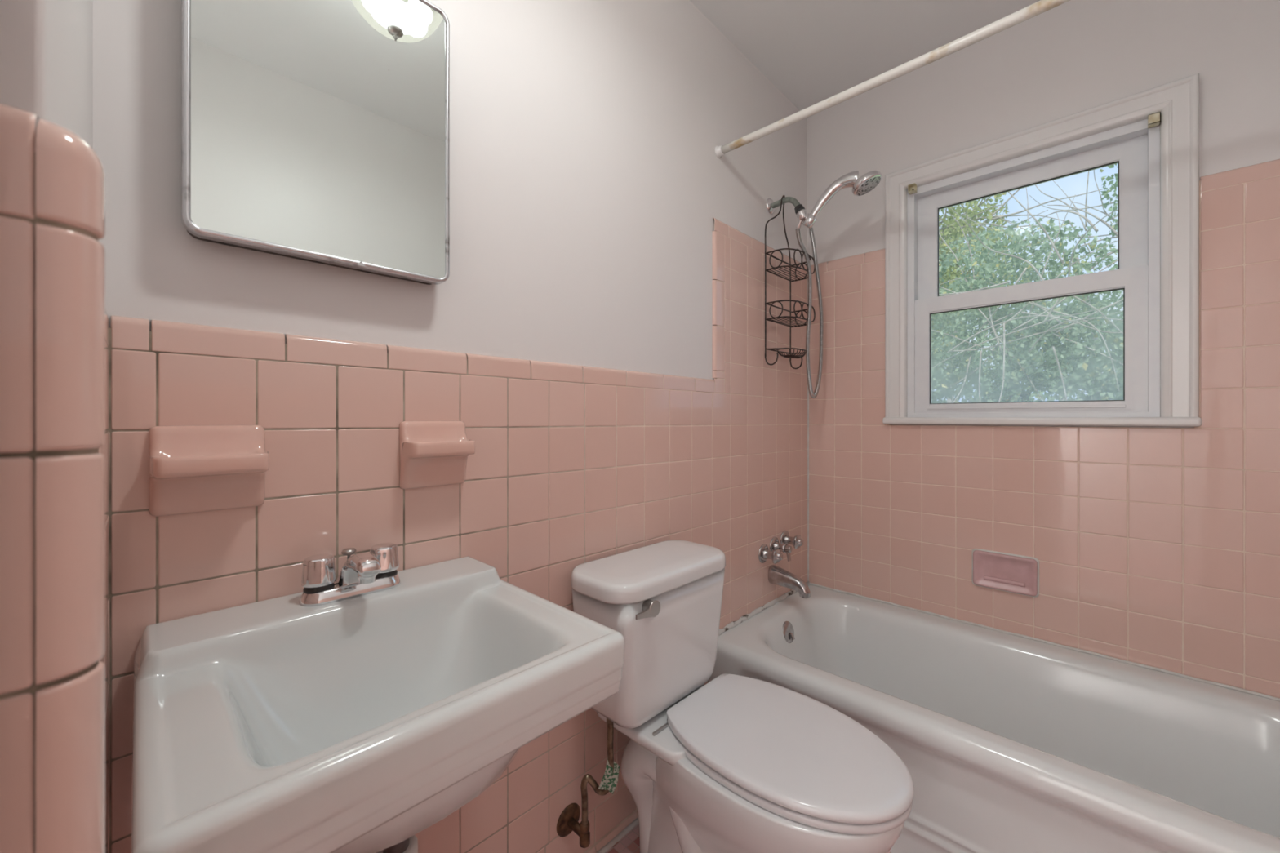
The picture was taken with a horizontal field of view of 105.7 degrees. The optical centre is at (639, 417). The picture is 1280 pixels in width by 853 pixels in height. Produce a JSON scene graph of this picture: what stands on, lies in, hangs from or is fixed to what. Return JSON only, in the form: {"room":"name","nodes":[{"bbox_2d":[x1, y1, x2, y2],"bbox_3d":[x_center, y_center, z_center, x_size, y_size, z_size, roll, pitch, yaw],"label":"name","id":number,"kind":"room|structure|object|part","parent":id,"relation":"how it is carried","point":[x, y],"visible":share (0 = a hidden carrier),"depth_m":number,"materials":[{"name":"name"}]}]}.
{"room":"bathroom","nodes":[
{"label":"bathroom","id":0,"kind":"room"},
{"bbox_2d":[0,0,110,852],"bbox_3d":[-0.711,-0.107,0.227,0.623,2.454,0.637,0,0,44],"label":"wall","id":1,"kind":"structure","parent":0,"point":[55,437],"depth_m":0.23,"materials":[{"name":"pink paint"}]},
{"bbox_2d":[93,0,807,852],"bbox_3d":[-0.196,-0.107,1.337,0.262,2.454,2.950,0,0,44],"label":"wall","id":2,"kind":"structure","parent":0,"point":[595,329],"depth_m":1.09,"materials":[{"name":"pink tile"}]},
{"bbox_2d":[148,425,269,516],"bbox_3d":[-0.606,0.074,0.688,0.074,0.126,0.127,0,0,44],"label":"soap dish","id":3,"kind":"object","parent":2,"relation":"attached to","point":[193,468],"visible":1,"depth_m":0.69,"materials":[{"name":"ceramic"}]},
{"bbox_2d":[181,0,449,284],"bbox_3d":[-0.513,-0.516,0.814,0.055,0.521,0.375,0,0,44],"label":"mirror","id":4,"kind":"object","parent":2,"relation":"attached to","point":[313,131],"visible":1,"depth_m":0.78,"materials":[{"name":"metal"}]},
{"bbox_2d":[131,556,624,852],"bbox_3d":[-0.351,0.539,0.678,0.456,0.511,0.495,0,0,44],"label":"sink","id":5,"kind":"object","parent":2,"relation":"attached to","point":[361,724],"visible":0.97,"depth_m":0.60,"materials":[{"name":"white ceramic"}]},
{"bbox_2d":[299,542,400,606],"bbox_3d":[-0.447,0.248,0.769,0.123,0.073,0.144,0,0,44],"label":"sink faucet","id":6,"kind":"object","parent":5,"relation":"on","point":[362,574],"visible":1,"depth_m":0.75,"materials":[{"name":"silver metal"}]},
{"bbox_3d":[-0.500,0.236,0.755,0.046,0.042,0.045,0,0,44],"label":"knob","id":7,"kind":"part","parent":6,"relation":"part of","materials":[{"name":"silver metal"}]},
{"bbox_3d":[-0.483,0.241,0.804,0.022,0.049,0.022,0,0,44],"label":"lift knob","id":8,"kind":"part","parent":6,"relation":"part of","materials":[{"name":"silver metal"}]},
{"bbox_3d":[-0.467,0.274,0.789,0.054,0.020,0.144,0,0,44],"label":"plate","id":9,"kind":"part","parent":6,"relation":"part of","materials":[{"name":"silver metal"}]},
{"bbox_3d":[-0.445,0.246,0.768,0.119,0.070,0.048,0,0,44],"label":"spout","id":10,"kind":"part","parent":6,"relation":"part of","materials":[{"name":"silver metal"}]},
{"bbox_3d":[-0.435,0.236,0.823,0.046,0.042,0.045,0,0,44],"label":"knob","id":11,"kind":"part","parent":6,"relation":"part of","materials":[{"name":"silver metal"}]},
{"bbox_2d":[399,421,475,488],"bbox_3d":[-0.383,0.070,0.928,0.062,0.128,0.126,0,0,44],"label":"soap dish","id":12,"kind":"object","parent":2,"relation":"attached to","point":[432,453],"visible":1,"depth_m":0.92,"materials":[{"name":"ceramic"}]},
{"bbox_2d":[556,718,619,848],"bbox_3d":[-0.124,0.851,1.160,0.137,0.340,0.070,0,0,29],"label":"supply pipe","id":13,"kind":"object","parent":2,"relation":"attached to","point":[567,822],"visible":0.94,"depth_m":1.14,"materials":[{"name":"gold metal"}]},
{"bbox_2d":[595,817,638,852],"bbox_3d":[-0.241,1.118,1.100,0.014,0.016,1.300,0,0,44],"label":"baseboard","id":14,"kind":"structure","parent":2,"relation":"attached to","point":[635,822],"depth_m":1.29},
{"bbox_2d":[718,582,810,635],"bbox_3d":[0.493,0.727,1.875,0.024,0.025,0.721,0,0,44],"label":"trim","id":15,"kind":"structure","parent":2,"relation":"attached to","point":[745,617],"depth_m":1.80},
{"bbox_2d":[758,543,782,564],"bbox_3d":[0.500,0.520,1.833,0.080,0.073,0.073,0,0,44],"label":"valve","id":16,"kind":"object","parent":2,"relation":"attached to","point":[764,553],"visible":1,"depth_m":1.83,"materials":[{"name":"silver metal"}]},
{"bbox_3d":[0.493,0.520,1.840,0.044,0.037,0.037,0,0,44],"label":"stem","id":17,"kind":"part","parent":16,"relation":"part of","materials":[{"name":"silver metal"}]},
{"bbox_3d":[0.518,0.520,1.815,0.030,0.051,0.051,0,0,44],"label":"handle","id":18,"kind":"part","parent":16,"relation":"part of","materials":[{"name":"silver metal"}]},
{"bbox_2d":[769,537,792,561],"bbox_3d":[0.556,0.512,1.894,0.076,0.082,0.073,0,0,44],"label":"valve","id":19,"kind":"object","parent":2,"relation":"attached to","point":[775,544],"visible":0.82,"depth_m":1.89,"materials":[{"name":"silver metal"}]},
{"bbox_3d":[0.551,0.508,1.899,0.044,0.037,0.037,0,0,44],"label":"stem","id":20,"kind":"part","parent":19,"relation":"part of","materials":[{"name":"silver metal"}]},
{"bbox_3d":[0.574,0.524,1.877,0.028,0.058,0.027,0,0,44],"label":"handle","id":21,"kind":"part","parent":19,"relation":"part of","materials":[{"name":"silver metal"}]},
{"bbox_2d":[768,564,810,598],"bbox_3d":[0.570,0.622,1.848,0.159,0.090,0.055,0,0,44],"label":"tub spout","id":22,"kind":"object","parent":2,"relation":"attached to","point":[777,575],"visible":1,"depth_m":1.83,"materials":[{"name":"silver metal"}]},
{"bbox_2d":[780,530,803,548],"bbox_3d":[0.618,0.497,1.955,0.080,0.073,0.073,0,0,44],"label":"valve","id":23,"kind":"object","parent":2,"relation":"attached to","point":[796,541],"visible":0.95,"depth_m":1.95,"materials":[{"name":"silver metal"}]},
{"bbox_3d":[0.611,0.497,1.962,0.044,0.037,0.037,0,0,44],"label":"stem","id":24,"kind":"part","parent":23,"relation":"part of","materials":[{"name":"silver metal"}]},
{"bbox_3d":[0.636,0.497,1.938,0.030,0.051,0.051,0,0,44],"label":"handle","id":25,"kind":"part","parent":23,"relation":"part of","materials":[{"name":"silver metal"}]},
{"bbox_2d":[807,274,808,582],"bbox_3d":[0.740,0.030,2.133,0.007,1.400,0.007,0,0,44],"label":"trim","id":26,"kind":"structure","parent":2,"relation":"attached to","point":[807,274],"depth_m":2.13,"materials":[{"name":"pink tile"}]},
{"bbox_2d":[766,170,882,398],"bbox_3d":[0.712,-0.477,1.835,0.401,0.799,0.214,0,0,44],"label":"shower","id":27,"kind":"object","parent":2,"relation":"attached to","point":[860,186],"visible":1,"depth_m":1.83,"materials":[{"name":"silver metal"}]},
{"bbox_3d":[0.562,-0.823,1.875,0.129,0.060,0.021,0,0,44],"label":"shower arm","id":28,"kind":"part","parent":27,"relation":"part of"},
{"bbox_2d":[764,195,815,368],"bbox_3d":[0.585,-0.530,1.869,0.118,0.667,0.215,0,0,44],"label":"shower caddy","id":29,"kind":"object","parent":27,"relation":"hanging from","point":[789,355],"visible":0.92,"depth_m":1.84,"materials":[{"name":"black metal"}]},
{"bbox_2d":[766,347,805,358],"bbox_3d":[0.581,-0.249,1.873,0.107,0.031,0.200,0,0,44],"label":"soap tray","id":30,"kind":"object","parent":29,"relation":"on","point":[789,355],"depth_m":1.84,"materials":[{"name":"black metal"}]},
{"bbox_2d":[765,299,815,327],"bbox_3d":[0.587,-0.402,1.867,0.114,0.066,0.215,0,0,44],"label":"basket","id":31,"kind":"object","parent":29,"relation":"on","point":[779,317],"depth_m":1.83,"materials":[{"name":"black metal"}]},
{"bbox_2d":[765,248,815,281],"bbox_3d":[0.587,-0.590,1.867,0.114,0.070,0.215,0,0,44],"label":"basket","id":32,"kind":"object","parent":29,"relation":"on","point":[802,263],"depth_m":1.83,"materials":[{"name":"black metal"}]},
{"bbox_3d":[0.696,-0.798,1.762,0.183,0.156,0.055,0,0,27],"label":"handle","id":33,"kind":"part","parent":27,"relation":"part of","materials":[{"name":"silver metal"}]},
{"bbox_2d":[715,0,1070,158],"bbox_3d":[0.787,-0.912,1.163,1.443,0.039,0.039,0,0,44],"label":"shower curtain rod","id":34,"kind":"object","parent":2,"relation":"attached to","point":[1040,6],"visible":1,"depth_m":1.25,"materials":[{"name":"white paint"}]},
{"bbox_2d":[595,815,891,852],"bbox_3d":[0.274,1.145,0.084,2.220,0.050,3.600,0,0,44],"label":"floor","id":35,"kind":"structure","parent":0,"point":[629,843],"depth_m":1.27,"materials":[{"name":"pink tile"}]},
{"bbox_2d":[571,539,914,852],"bbox_3d":[0.211,0.739,1.073,0.679,0.766,0.447,0,0,44],"label":"toilet","id":36,"kind":"object","parent":35,"relation":"on","point":[729,763],"visible":0.98,"depth_m":1.05,"materials":[{"name":"white ceramic"}]},
{"bbox_3d":[0.010,0.413,1.044,0.028,0.036,0.076,0,0,44],"label":"flush lever","id":37,"kind":"part","parent":36,"relation":"part of","materials":[{"name":"silver metal"}]},
{"bbox_3d":[0.032,0.546,1.231,0.202,0.308,0.388,0,0,44],"label":"tank","id":38,"kind":"part","parent":36,"relation":"part of","materials":[{"name":"white ceramic"}]},
{"bbox_3d":[0.035,0.377,1.228,0.210,0.042,0.426,0,0,44],"label":"tank lid","id":39,"kind":"part","parent":36,"relation":"part of","materials":[{"name":"white ceramic"}]},
{"bbox_3d":[0.256,0.920,1.086,0.611,0.400,0.362,0,0,44],"label":"bowl","id":40,"kind":"part","parent":36,"relation":"part of","materials":[{"name":"white ceramic"}]},
{"bbox_3d":[0.312,0.688,1.042,0.491,0.022,0.352,0,0,44],"label":"seat lid","id":41,"kind":"part","parent":36,"relation":"part of","materials":[{"name":"white plastic"}]},
{"bbox_2d":[708,584,1279,852],"bbox_3d":[0.995,0.925,1.369,1.424,0.389,0.741,0,0,44],"label":"bathtub","id":42,"kind":"object","parent":35,"relation":"on","point":[1006,743],"visible":0.8,"depth_m":1.29,"materials":[{"name":"ceramic"}]},
{"bbox_3d":[0.544,0.789,1.786,0.032,0.073,0.076,0,0,44],"label":"overflow plate","id":43,"kind":"part","parent":42,"relation":"part of","materials":[{"name":"silver metal"}]},
{"bbox_3d":[0.557,0.800,1.774,0.017,0.025,0.012,0,0,44],"label":"trip lever","id":44,"kind":"part","parent":42,"relation":"part of","materials":[{"name":"silver metal"}]},
{"bbox_2d":[689,0,1039,111],"bbox_3d":[0.278,-1.384,0.254,2.450,0.100,3.850,0,0,44],"label":"ceiling","id":45,"kind":"structure","parent":0,"point":[813,51],"depth_m":1.68,"materials":[{"name":"white paint"}]},
{"bbox_2d":[806,0,1279,697],"bbox_3d":[1.511,-0.107,1.531,2.450,2.454,0.201,0,0,44],"label":"wall","id":46,"kind":"structure","parent":0,"point":[1153,546],"depth_m":1.51,"materials":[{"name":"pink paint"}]},
{"bbox_2d":[972,548,1039,597],"bbox_3d":[1.237,0.525,1.647,0.186,0.132,0.018,0,0,44],"label":"recessed soap dish","id":47,"kind":"object","parent":46,"relation":"attached to","point":[998,571],"visible":1,"depth_m":1.64,"materials":[{"name":"pink ceramic"}]},
{"bbox_2d":[882,73,1201,426],"bbox_3d":[1.288,-0.465,1.658,0.822,0.978,0.128,0,0,44],"label":"window","id":48,"kind":"structure","parent":46,"relation":"in","point":[1157,273],"depth_m":1.50,"materials":[{"name":"white paint"}]},
{"bbox_2d":[907,182,916,194],"bbox_3d":[1.032,-0.868,1.836,0.024,0.028,0.026,0,0,44],"label":"bracket","id":49,"kind":"object","parent":48,"relation":"attached to","point":[912,188],"visible":1,"depth_m":1.84,"materials":[{"name":"plastic"}]},
{"bbox_3d":[1.286,-0.235,1.654,0.618,0.434,0.036,0,0,44],"label":"sash","id":50,"kind":"part","parent":48,"relation":"part of","materials":[{"name":"white plastic"}]},
{"bbox_3d":[1.315,-0.633,1.674,0.576,0.417,0.026,0,0,44],"label":"sash","id":51,"kind":"part","parent":48,"relation":"part of","materials":[{"name":"white plastic"}]},
{"bbox_3d":[1.302,-0.441,1.671,0.666,0.881,0.088,0,0,44],"label":"vinyl frame","id":52,"kind":"part","parent":48,"relation":"part of","materials":[{"name":"white plastic"}]},
{"bbox_3d":[1.270,0.011,1.640,0.822,0.026,0.078,0,0,44],"label":"sill","id":53,"kind":"part","parent":48,"relation":"part of","materials":[{"name":"white paint"}]},
{"bbox_2d":[1147,111,1160,128],"bbox_3d":[1.484,-0.860,1.399,0.024,0.028,0.026,0,0,44],"label":"bracket","id":54,"kind":"object","parent":48,"relation":"attached to","point":[1153,119],"visible":1,"depth_m":1.39,"materials":[{"name":"plastic"}]},
{"bbox_2d":[809,582,1279,701],"bbox_3d":[1.237,0.728,1.651,1.380,0.011,0.009,0,0,44],"label":"trim","id":55,"kind":"structure","parent":46,"relation":"attached to","point":[1235,688],"depth_m":1.52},
{"label":"outside","id":56,"kind":"structure","parent":0,"visible":0},
{"bbox_3d":[14.701,1.725,16.597,50.000,0.050,39.800,0,0,44],"label":"ground","id":57,"kind":"structure","parent":56,"visible":0},
{"bbox_2d":[931,188,1103,403],"bbox_3d":[7.023,-1.954,10.700,4.760,7.345,3.021,0,0,38],"label":"leafy tree","id":58,"kind":"object","parent":57,"relation":"on","point":[948,231],"visible":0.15,"depth_m":10.19,"materials":[{"name":"green plant"}]},
{"bbox_2d":[931,191,1123,403],"bbox_3d":[4.412,-0.610,5.697,3.654,4.632,2.505,0,0,44],"label":"tree","id":59,"kind":"object","parent":57,"relation":"on","point":[1020,364],"visible":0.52,"depth_m":5.73,"materials":[{"name":"green plant"}]},
{"bbox_2d":[931,240,1123,403],"bbox_3d":[11.510,-2.675,14.007,15.059,8.753,4.151,0,0,44],"label":"tree","id":60,"kind":"object","parent":57,"relation":"on","point":[1050,398],"visible":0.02,"depth_m":13.64,"materials":[{"name":"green plant"}]},
{"bbox_2d":[964,169,1117,400],"bbox_3d":[7.103,-1.316,8.131,2.945,6.038,1.688,0,0,44],"label":"bare tree","id":61,"kind":"object","parent":57,"relation":"on","point":[1085,225],"visible":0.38,"depth_m":7.87,"materials":[{"name":"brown plant"}]},
{"bbox_2d":[990,164,1123,368],"bbox_3d":[6.571,-1.622,6.653,2.820,6.648,1.022,0,0,44],"label":"tree","id":62,"kind":"object","parent":57,"relation":"on","point":[1113,228],"visible":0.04,"depth_m":6.65,"materials":[{"name":"green plant"}]}
]}

